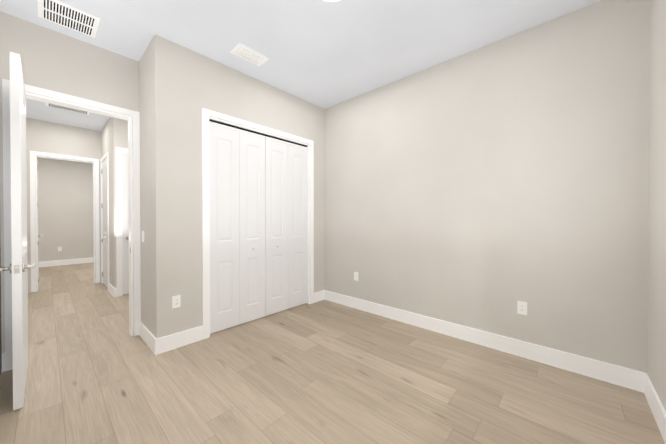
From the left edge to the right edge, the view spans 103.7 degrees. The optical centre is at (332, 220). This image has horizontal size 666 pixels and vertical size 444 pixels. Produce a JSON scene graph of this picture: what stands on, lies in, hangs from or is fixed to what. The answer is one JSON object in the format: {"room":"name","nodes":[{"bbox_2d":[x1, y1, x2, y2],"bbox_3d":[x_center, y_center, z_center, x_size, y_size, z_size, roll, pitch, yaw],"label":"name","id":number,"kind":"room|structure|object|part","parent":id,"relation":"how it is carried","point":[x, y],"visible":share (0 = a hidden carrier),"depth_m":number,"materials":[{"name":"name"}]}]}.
{"room":"empty bedroom","nodes":[
{"label":"empty bedroom","id":0,"kind":"room"},
{"bbox_2d":[26,118,100,292],"bbox_3d":[-5.125,-0.267,5.005,0.120,3.090,1.280,0,1,42],"label":"wall","id":1,"kind":"structure","parent":0,"point":[50,137],"depth_m":4.89,"materials":[{"name":"beige paint"}]},
{"bbox_2d":[37,161,38,286],"bbox_3d":[-5.699,0.051,5.027,0.746,2.430,0.045,0,1,42],"label":"door","id":2,"kind":"structure","parent":1,"relation":"in","point":[37,219],"depth_m":5.08,"materials":[{"name":"white paint"}]},
{"bbox_2d":[37,157,92,261],"bbox_3d":[-7.663,-0.286,7.343,0.120,3.090,4.800,0,1,42],"label":"wall","id":3,"kind":"structure","parent":0,"point":[65,205],"depth_m":7.37,"materials":[{"name":"beige paint"}]},
{"bbox_2d":[39,257,92,266],"bbox_3d":[-7.613,1.184,7.309,0.016,0.150,4.800,0,1,42],"label":"baseboard","id":4,"kind":"structure","parent":3,"relation":"attached to","point":[81,260],"depth_m":7.41,"materials":[{"name":"white wood"}]},
{"bbox_2d":[0,11,138,353],"bbox_3d":[-1.788,-0.254,3.501,0.120,3.090,3.332,0,1,42],"label":"wall","id":5,"kind":"structure","parent":0,"point":[52,60],"depth_m":2.51,"materials":[{"name":"beige paint"}]},
{"bbox_2d":[1,353,4,371],"bbox_3d":[-1.356,1.238,0.892,4.050,0.150,0.038,0,1,42],"label":"baseboard","id":6,"kind":"structure","parent":5,"relation":"attached to","point":[3,355],"depth_m":2.25,"materials":[{"name":"white wood"}]},
{"bbox_2d":[0,51,34,410],"bbox_3d":[-2.462,0.076,2.061,0.838,2.430,0.167,0,1,42],"label":"bedroom door","id":7,"kind":"structure","parent":5,"relation":"in","point":[18,167],"depth_m":1.79,"materials":[{"name":"white paint"}]},
{"bbox_3d":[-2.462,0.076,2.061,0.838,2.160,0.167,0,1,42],"label":"bedroom door handle","id":8,"kind":"part","parent":7,"relation":"part of","materials":[{"name":"silver metal"}]},
{"bbox_2d":[2,79,140,370],"bbox_3d":[-2.561,0.041,2.655,0.156,2.514,0.963,0,1,42],"label":"door frame","id":9,"kind":"structure","parent":5,"relation":"attached to","point":[133,204],"depth_m":2.93,"materials":[{"name":"white wood"}]},
{"bbox_2d":[101,117,112,285],"bbox_3d":[-4.199,-0.266,4.946,1.330,3.090,0.120,0,1,42],"label":"wall","id":10,"kind":"structure","parent":0,"point":[106,138],"depth_m":4.63,"materials":[{"name":"beige paint"}]},
{"bbox_2d":[102,159,107,287],"bbox_3d":[-4.358,0.051,5.048,0.736,2.430,0.045,0,1,42],"label":"door","id":11,"kind":"structure","parent":10,"relation":"in","point":[104,193],"depth_m":5.08,"materials":[{"name":"white paint"}]},
{"bbox_2d":[108,283,116,296],"bbox_3d":[-3.845,1.207,4.552,0.532,0.150,0.026,0,1,42],"label":"baseboard","id":12,"kind":"structure","parent":10,"relation":"attached to","point":[113,291],"depth_m":4.43,"materials":[{"name":"white wood"}]},
{"bbox_2d":[112,117,127,287],"bbox_3d":[-3.333,-0.265,4.820,0.120,3.090,1.100,0,1,42],"label":"wall","id":13,"kind":"structure","parent":0,"point":[119,132],"depth_m":4.40,"materials":[{"name":"beige paint"}]},
{"bbox_2d":[122,153,128,294],"bbox_3d":[-3.355,0.054,4.749,0.045,2.430,0.736,0,1,42],"label":"hall door","id":14,"kind":"structure","parent":13,"relation":"in","point":[125,227],"depth_m":4.49,"materials":[{"name":"white paint"}]},
{"bbox_2d":[139,40,152,333],"bbox_3d":[-1.956,-0.248,2.834,0.530,3.090,0.120,0,1,42],"label":"wall","id":15,"kind":"structure","parent":0,"point":[146,192],"depth_m":2.77,"materials":[{"name":"beige paint"}]},
{"bbox_2d":[139,321,160,354],"bbox_3d":[-1.952,1.223,2.750,0.666,0.150,0.016,0,1,42],"label":"baseboard","id":16,"kind":"structure","parent":15,"relation":"attached to","point":[154,343],"depth_m":2.64,"materials":[{"name":"white wood"}]},
{"bbox_2d":[152,34,323,337],"bbox_3d":[-0.971,-0.253,3.433,0.120,3.090,2.332,0,1,42],"label":"wall","id":17,"kind":"structure","parent":0,"point":[188,85],"depth_m":2.75,"materials":[{"name":"beige paint"}]},
{"bbox_2d":[172,295,180,308],"bbox_3d":[-1.593,0.828,2.664,0.009,0.122,0.076,0,1,42],"label":"outlet","id":18,"kind":"object","parent":17,"relation":"attached to","point":[176,301],"visible":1,"depth_m":2.66,"materials":[{"name":"white plastic"}]},
{"bbox_2d":[161,325,202,352],"bbox_3d":[-1.562,1.223,2.696,0.016,0.150,0.424,0,1,42],"label":"baseboard","id":19,"kind":"structure","parent":17,"relation":"attached to","point":[176,340],"depth_m":2.69,"materials":[{"name":"white wood"}]},
{"bbox_2d":[209,121,239,333],"bbox_3d":[-1.281,0.083,3.083,0.032,2.395,0.366,0,1,42],"label":"closet door leaf","id":20,"kind":"structure","parent":17,"relation":"in","point":[224,240],"depth_m":3.07,"materials":[{"name":"white paint"}]},
{"bbox_2d":[239,129,265,323],"bbox_3d":[-1.032,0.081,3.356,0.032,2.395,0.366,0,1,42],"label":"closet door leaf","id":21,"kind":"structure","parent":17,"relation":"in","point":[252,233],"depth_m":3.34,"materials":[{"name":"white paint"}]},
{"bbox_2d":[209,119,306,146],"bbox_3d":[-0.908,-1.134,3.484,0.045,0.012,1.484,0,1,42],"label":"door track","id":22,"kind":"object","parent":17,"relation":"attached to","point":[218,122],"depth_m":3.36,"materials":[{"name":"black metal"}]},
{"bbox_2d":[202,108,313,338],"bbox_3d":[-0.907,0.034,3.493,0.138,2.514,1.652,0,1,42],"label":"door frame","id":23,"kind":"structure","parent":17,"relation":"attached to","point":[206,113],"depth_m":2.94,"materials":[{"name":"white wood"}]},
{"bbox_2d":[265,136,287,315],"bbox_3d":[-0.781,0.079,3.631,0.032,2.395,0.366,0,1,42],"label":"closet door leaf","id":24,"kind":"structure","parent":17,"relation":"in","point":[276,191],"depth_m":3.61,"materials":[{"name":"white paint"}]},
{"bbox_2d":[288,142,306,308],"bbox_3d":[-0.533,0.076,3.904,0.032,2.395,0.366,0,1,42],"label":"closet door leaf","id":25,"kind":"structure","parent":17,"relation":"in","point":[297,225],"depth_m":3.89,"materials":[{"name":"white paint"}]},
{"bbox_2d":[0,0,600,130],"bbox_3d":[-3.402,-1.851,3.788,11.550,0.100,5.700,0,1,42],"label":"ceiling","id":26,"kind":"structure","parent":0,"point":[323,54],"depth_m":2.50,"materials":[{"name":"white paint"}]},
{"bbox_2d":[46,103,89,114],"bbox_3d":[-4.246,-1.801,4.205,0.280,0.009,0.500,0,1,42],"label":"ceiling vent","id":27,"kind":"object","parent":26,"relation":"in","point":[67,108],"visible":0.71,"depth_m":4.21,"materials":[{"name":"white metal"}]},
{"bbox_2d":[37,0,99,37],"bbox_3d":[-2.325,-1.784,2.308,0.365,0.009,0.370,0,1,42],"label":"ceiling vent","id":28,"kind":"object","parent":26,"relation":"in","point":[65,15],"visible":1,"depth_m":2.30,"materials":[{"name":"white metal"}]},
{"bbox_2d":[230,43,268,65],"bbox_3d":[-0.899,-1.788,2.835,0.205,0.010,0.350,0,1,42],"label":"ceiling vent","id":29,"kind":"object","parent":26,"relation":"in","point":[241,50],"visible":1,"depth_m":2.82,"materials":[{"name":"white metal"}]},
{"bbox_2d":[0,262,664,443],"bbox_3d":[-3.402,1.339,3.815,11.550,0.100,5.700,0,1,42],"label":"floor","id":30,"kind":"structure","parent":0,"point":[324,372],"depth_m":2.04,"materials":[{"name":"brown wood"}]},
{"bbox_2d":[324,0,650,372],"bbox_3d":[0.915,-0.253,3.374,4.290,3.090,0.120,0,1,42],"label":"wall","id":31,"kind":"structure","parent":0,"point":[486,188],"depth_m":2.53,"materials":[{"name":"beige paint"}]},
{"bbox_2d":[354,272,357,280],"bbox_3d":[0.336,0.819,3.823,0.076,0.122,0.009,0,1,42],"label":"electrical outlet","id":32,"kind":"object","parent":31,"relation":"attached to","point":[356,276],"visible":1,"depth_m":3.82,"materials":[{"name":"white plastic"}]},
{"bbox_2d":[321,290,640,391],"bbox_3d":[1.110,1.219,3.117,3.400,0.150,0.016,0,1,42],"label":"baseboard","id":33,"kind":"structure","parent":31,"relation":"attached to","point":[636,380],"depth_m":2.55,"materials":[{"name":"white wood"}]},
{"bbox_2d":[517,301,526,314],"bbox_3d":[1.800,0.835,2.490,0.076,0.122,0.009,0,1,42],"label":"electrical outlet","id":34,"kind":"object","parent":31,"relation":"attached to","point":[521,307],"visible":1,"depth_m":2.49,"materials":[{"name":"white plastic"}]},
{"bbox_2d":[647,0,665,410],"bbox_3d":[1.254,-0.230,0.649,0.120,3.090,3.452,0,1,42],"label":"wall","id":35,"kind":"structure","parent":0,"point":[656,345],"depth_m":1.76,"materials":[{"name":"beige paint"}]},
{"bbox_2d":[641,372,665,443],"bbox_3d":[1.252,1.239,0.760,0.016,0.150,3.270,0,1,42],"label":"baseboard","id":36,"kind":"structure","parent":35,"relation":"attached to","point":[658,411],"depth_m":1.73,"materials":[{"name":"white wood"}]},
{"bbox_3d":[-1.453,-0.232,0.862,4.170,3.090,0.120,0,1,42],"label":"wall","id":37,"kind":"structure","parent":0,"visible":0},
{"bbox_2d":[0,248,1,374],"bbox_3d":[-2.550,0.069,1.961,0.710,2.410,0.023,0,1,42],"label":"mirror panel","id":38,"kind":"object","parent":37,"relation":"attached to","point":[0,321],"visible":1,"depth_m":2.17,"materials":[{"name":"grey mirror"}]}
]}

